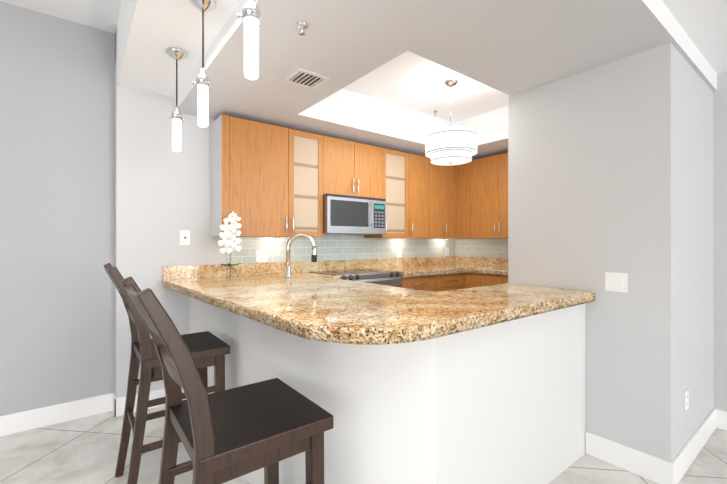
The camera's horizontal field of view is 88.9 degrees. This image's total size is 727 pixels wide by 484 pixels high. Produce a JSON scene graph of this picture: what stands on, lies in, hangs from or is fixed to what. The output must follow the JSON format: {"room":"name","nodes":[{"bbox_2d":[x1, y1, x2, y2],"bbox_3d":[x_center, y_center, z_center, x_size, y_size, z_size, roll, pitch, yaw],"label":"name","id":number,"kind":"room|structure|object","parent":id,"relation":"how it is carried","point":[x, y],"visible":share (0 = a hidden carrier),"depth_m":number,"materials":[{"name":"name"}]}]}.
{"room":"kitchen","nodes":[
{"label":"kitchen","id":0,"kind":"room"},
{"bbox_2d":[0,1,114,415],"bbox_3d":[-4.118,-0.190,1.479,5.190,3.080,0.200,0,0,-38],"label":"wall","id":1,"kind":"structure","parent":0,"point":[57,202],"depth_m":2.76,"materials":[{"name":"grey paint"}]},
{"bbox_2d":[0,393,115,436],"bbox_3d":[-4.051,1.279,1.390,5.190,0.140,0.020,0,0,-38],"label":"baseboard","id":2,"kind":"structure","parent":1,"relation":"attached to","point":[13,423],"depth_m":2.74,"materials":[{"name":"white wood"}]},
{"bbox_2d":[0,0,120,33],"bbox_3d":[-1.461,-1.734,-1.957,5.190,0.100,8.890,0,0,-38],"label":"ceiling","id":3,"kind":"structure","parent":0,"point":[101,14],"depth_m":2.68,"materials":[{"name":"white paint"}]},
{"bbox_2d":[115,29,440,397],"bbox_3d":[-0.337,-0.188,4.313,4.260,3.080,0.340,0,0,-38],"label":"wall","id":4,"kind":"structure","parent":0,"point":[162,193],"depth_m":3.04,"materials":[{"name":"grey paint"}]},
{"bbox_2d":[112,388,185,416],"bbox_3d":[-1.714,1.281,3.021,0.534,0.140,0.016,0,0,-38],"label":"baseboard","id":5,"kind":"structure","parent":4,"relation":"attached to","point":[118,404],"depth_m":2.93,"materials":[{"name":"white wood"}]},
{"bbox_2d":[180,230,189,244],"bbox_3d":[-1.528,-0.037,3.172,0.080,0.125,0.008,0,0,-38],"label":"outlet","id":6,"kind":"object","parent":4,"relation":"attached to","point":[184,237],"visible":1,"depth_m":3.17,"materials":[{"name":"white plastic"}]},
{"bbox_2d":[210,114,297,237],"bbox_3d":[-1.006,-0.548,3.371,0.656,1.000,0.328,0,0,-38],"label":"upper cabinet","id":7,"kind":"object","parent":4,"relation":"attached to","point":[269,180],"depth_m":3.23,"materials":[{"name":"brown wood"}]},
{"bbox_2d":[298,130,325,236],"bbox_3d":[-0.643,-0.548,3.652,0.372,1.000,0.328,0,0,-38],"label":"upper cabinet","id":8,"kind":"object","parent":4,"relation":"attached to","point":[311,146],"depth_m":3.56,"materials":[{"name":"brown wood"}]},
{"bbox_2d":[227,234,454,263],"bbox_3d":[0.042,0.058,4.386,3.270,0.286,0.006,0,0,-38],"label":"tiled wall","id":9,"kind":"structure","parent":4,"relation":"attached to","point":[339,247],"depth_m":4.14,"materials":[{"name":"white tile"}]},
{"bbox_2d":[256,250,267,261],"bbox_3d":[-0.983,0.137,3.585,0.115,0.118,0.008,0,0,-38],"label":"outlet","id":10,"kind":"object","parent":9,"relation":"attached to","point":[261,255],"visible":1,"depth_m":3.58,"materials":[{"name":"white plastic"}]},
{"bbox_2d":[397,248,401,256],"bbox_3d":[0.458,0.138,4.699,0.075,0.115,0.008,0,0,-38],"label":"outlet","id":11,"kind":"object","parent":9,"relation":"attached to","point":[399,252],"visible":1,"depth_m":4.69,"materials":[{"name":"white plastic"}]},
{"bbox_2d":[445,247,448,254],"bbox_3d":[1.190,0.134,5.264,0.075,0.115,0.008,0,0,-38],"label":"outlet","id":12,"kind":"object","parent":9,"relation":"attached to","point":[446,250],"visible":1,"depth_m":5.26,"materials":[{"name":"white plastic"}]},
{"bbox_2d":[326,136,385,198],"bbox_3d":[-0.195,-0.760,3.998,0.760,0.575,0.328,0,0,-38],"label":"upper cabinet","id":13,"kind":"object","parent":4,"relation":"attached to","point":[352,168],"depth_m":3.87,"materials":[{"name":"brown wood"}]},
{"bbox_2d":[323,193,385,234],"bbox_3d":[-0.157,-0.279,3.950,0.752,0.382,0.433,0,0,-38],"label":"microwave","id":14,"kind":"object","parent":13,"relation":"attached to","point":[345,214],"visible":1,"depth_m":3.78,"materials":[{"name":"silver metal"}]},
{"bbox_2d":[364,148,409,237],"bbox_3d":[0.268,-0.547,4.356,0.410,1.000,0.328,0,0,-38],"label":"upper cabinet","id":15,"kind":"object","parent":4,"relation":"attached to","point":[397,162],"depth_m":4.25,"materials":[{"name":"brown wood"}]},
{"bbox_2d":[410,153,429,237],"bbox_3d":[0.543,-0.547,4.568,0.395,1.000,0.328,0,0,-38],"label":"upper cabinet","id":16,"kind":"object","parent":4,"relation":"attached to","point":[419,165],"depth_m":4.46,"materials":[{"name":"brown wood"}]},
{"bbox_2d":[430,158,445,237],"bbox_3d":[0.830,-0.547,4.790,0.329,1.000,0.328,0,0,-38],"label":"upper cabinet","id":17,"kind":"object","parent":4,"relation":"attached to","point":[437,173],"depth_m":4.66,"materials":[{"name":"brown wood"}]},
{"bbox_2d":[446,165,457,237],"bbox_3d":[1.051,-0.547,4.961,0.232,1.000,0.328,0,0,-38],"label":"upper cabinet","id":18,"kind":"object","parent":4,"relation":"attached to","point":[452,170],"depth_m":4.84,"materials":[{"name":"brown wood"}]},
{"bbox_2d":[455,238,507,257],"bbox_3d":[1.845,0.078,4.722,0.006,0.246,1.620,0,0,-38],"label":"tiled wall","id":19,"kind":"structure","parent":4,"relation":"attached to","point":[463,247],"depth_m":5.02,"materials":[{"name":"white tile"}]},
{"bbox_2d":[458,162,469,237],"bbox_3d":[1.450,-0.547,4.936,0.367,1.000,0.242,0,0,-38],"label":"upper cabinet","id":20,"kind":"object","parent":19,"relation":"attached to","point":[463,169],"depth_m":4.81,"materials":[{"name":"brown wood"}]},
{"bbox_2d":[470,153,507,237],"bbox_3d":[1.756,-0.547,4.540,0.367,1.000,0.759,0,0,-38],"label":"upper cabinet","id":21,"kind":"object","parent":19,"relation":"attached to","point":[488,175],"depth_m":4.52,"materials":[{"name":"brown wood"}]},
{"bbox_2d":[0,405,726,483],"bbox_3d":[1.290,1.374,0.866,13.000,0.050,10.000,0,0,-38],"label":"floor","id":22,"kind":"structure","parent":0,"point":[84,450],"depth_m":2.29,"materials":[{"name":"tile"}]},
{"bbox_2d":[103,263,230,483],"bbox_3d":[-1.120,0.736,2.107,0.576,1.234,0.450,0,0,-38],"label":"stool","id":23,"kind":"object","parent":22,"relation":"on","point":[207,349],"visible":0.75,"depth_m":2.03,"materials":[{"name":"brown wood"}]},
{"bbox_2d":[121,276,333,483],"bbox_3d":[-0.466,0.735,1.261,0.576,1.234,0.450,0,0,-38],"label":"stool","id":24,"kind":"object","parent":22,"relation":"on","point":[224,436],"visible":1,"depth_m":1.19,"materials":[{"name":"brown wood"}]},
{"bbox_2d":[311,269,402,287],"bbox_3d":[-0.056,0.830,3.817,0.784,1.045,0.616,0,0,-38],"label":"range","id":25,"kind":"object","parent":22,"relation":"on","point":[384,277],"visible":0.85,"depth_m":3.73,"materials":[{"name":"silver metal"}]},
{"bbox_2d":[189,297,585,483],"bbox_3d":[-0.041,0.862,2.783,1.818,0.978,2.438,0,0,-38],"label":"half wall","id":26,"kind":"structure","parent":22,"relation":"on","point":[502,403],"depth_m":1.67,"materials":[{"name":"white paint"}]},
{"bbox_2d":[401,273,464,291],"bbox_3d":[0.625,0.864,4.447,1.052,0.978,0.617,0,0,-38],"label":"base cabinet","id":27,"kind":"object","parent":22,"relation":"on","point":[441,283],"depth_m":4.22,"materials":[{"name":"brown wood"}]},
{"bbox_2d":[162,256,594,344],"bbox_3d":[0.594,0.286,3.233,3.802,0.170,2.500,0,0,-38],"label":"countertop","id":28,"kind":"structure","parent":27,"relation":"on","point":[303,301],"depth_m":2.07,"materials":[{"name":"beige stone"}]},
{"bbox_2d":[217,211,241,280],"bbox_3d":[-1.073,0.032,2.954,0.180,0.556,0.140,0,0,-38],"label":"vase","id":29,"kind":"object","parent":28,"relation":"on","point":[230,233],"visible":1,"depth_m":2.93,"materials":[{"name":"clear glass"}]},
{"bbox_2d":[284,233,316,276],"bbox_3d":[-0.556,0.114,3.259,0.232,0.392,0.227,0,0,-38],"label":"kitchen faucet","id":30,"kind":"object","parent":28,"relation":"on","point":[313,254],"visible":1,"depth_m":3.25,"materials":[{"name":"silver metal"}]},
{"bbox_2d":[465,273,500,288],"bbox_3d":[1.620,0.864,4.517,0.607,0.978,0.531,0,0,-38],"label":"base cabinet","id":31,"kind":"object","parent":22,"relation":"on","point":[472,280],"depth_m":4.34,"materials":[{"name":"brown wood"}]},
{"bbox_2d":[501,276,507,283],"bbox_3d":[1.935,0.863,4.108,0.607,0.978,0.501,0,0,-38],"label":"base cabinet","id":32,"kind":"object","parent":22,"relation":"on","point":[504,279],"depth_m":4.10,"materials":[{"name":"brown wood"}]},
{"bbox_2d":[508,42,713,461],"bbox_3d":[1.827,-0.034,2.756,1.100,2.770,0.970,0,0,-38],"label":"wall block","id":33,"kind":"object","parent":22,"relation":"on","point":[610,166],"visible":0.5,"depth_m":2.28,"materials":[{"name":"grey paint"}]},
{"bbox_2d":[605,272,627,292],"bbox_3d":[1.525,0.243,2.238,0.010,0.116,0.116,0,0,-38],"label":"light switch","id":34,"kind":"object","parent":33,"relation":"attached to","point":[616,282],"visible":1,"depth_m":2.23,"materials":[{"name":"white plastic"}]},
{"bbox_2d":[685,389,688,410],"bbox_3d":[1.944,0.950,2.227,0.075,0.115,0.008,0,0,-38],"label":"electrical outlet","id":35,"kind":"object","parent":33,"relation":"attached to","point":[686,399],"visible":1,"depth_m":2.22,"materials":[{"name":"white plastic"}]},
{"bbox_2d":[664,408,719,483],"bbox_3d":[2.114,1.280,2.353,1.096,0.140,0.016,0,0,-38],"label":"baseboard","id":36,"kind":"structure","parent":33,"relation":"attached to","point":[674,471],"depth_m":2.25,"materials":[{"name":"white wood"}]},
{"bbox_2d":[585,431,663,483],"bbox_3d":[1.547,1.280,2.208,0.020,0.140,0.408,0,0,-38],"label":"baseboard","id":37,"kind":"structure","parent":22,"relation":"on","point":[646,466],"depth_m":2.19,"materials":[{"name":"white wood"}]},
{"bbox_2d":[115,0,726,122],"bbox_3d":[3.682,-1.500,2.017,7.810,0.560,8.890,0,0,-38],"label":"ceiling","id":38,"kind":"structure","parent":0,"point":[149,33],"depth_m":2.53,"materials":[{"name":"white paint"}]},
{"bbox_2d":[166,47,186,151],"bbox_3d":[-1.201,-0.901,2.382,0.124,0.634,0.124,0,0,-38],"label":"pendant light","id":39,"kind":"object","parent":38,"relation":"hanging from","point":[176,54],"visible":1,"depth_m":2.36,"materials":[{"name":"white glass"}]},
{"bbox_2d":[190,0,215,126],"bbox_3d":[-0.812,-0.902,1.874,0.124,0.634,0.124,0,0,-38],"label":"pendant light","id":40,"kind":"object","parent":38,"relation":"hanging from","point":[202,83],"visible":1,"depth_m":1.85,"materials":[{"name":"white glass"}]},
{"bbox_2d":[237,0,261,79],"bbox_3d":[-0.399,-0.903,1.320,0.124,0.634,0.124,0,0,-38],"label":"pendant light","id":41,"kind":"object","parent":38,"relation":"hanging from","point":[250,15],"visible":1,"depth_m":1.30,"materials":[{"name":"white glass"}]},
{"bbox_2d":[425,78,477,165],"bbox_3d":[0.784,-1.068,3.322,0.456,0.739,0.456,0,0,-38],"label":"drum pendant light","id":42,"kind":"object","parent":38,"relation":"hanging from","point":[451,145],"visible":1,"depth_m":3.17,"materials":[{"name":"white glass"}]},
{"bbox_2d":[175,0,716,159],"bbox_3d":[2.218,-1.268,4.247,7.400,0.340,2.890,0,0,-38],"label":"ceiling","id":43,"kind":"structure","parent":0,"point":[510,47],"depth_m":2.15,"materials":[{"name":"grey paint"}]},
{"bbox_2d":[295,22,307,35],"bbox_3d":[-0.313,-1.078,1.880,0.064,0.044,0.064,0,0,-38],"label":"sprinkler","id":44,"kind":"object","parent":43,"relation":"attached to","point":[302,26],"visible":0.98,"depth_m":1.87,"materials":[{"name":"silver metal"}]},
{"bbox_2d":[283,68,329,88],"bbox_3d":[-0.384,-1.093,2.495,0.230,0.014,0.220,0,0,-38],"label":"ceiling vent","id":45,"kind":"object","parent":43,"relation":"in","point":[304,78],"visible":0.98,"depth_m":2.49,"materials":[{"name":"white metal"}]},
{"bbox_2d":[713,72,726,410],"bbox_3d":[4.355,-0.192,0.507,0.150,3.080,5.680,0,0,-38],"label":"wall","id":46,"kind":"structure","parent":0,"point":[720,222],"depth_m":2.68,"materials":[{"name":"grey paint"}]},
{"bbox_2d":[720,410,726,430],"bbox_3d":[4.288,1.278,0.454,0.020,0.140,5.680,0,0,-38],"label":"baseboard","id":47,"kind":"structure","parent":46,"relation":"attached to","point":[723,414],"depth_m":2.65,"materials":[{"name":"white wood"}]}
]}

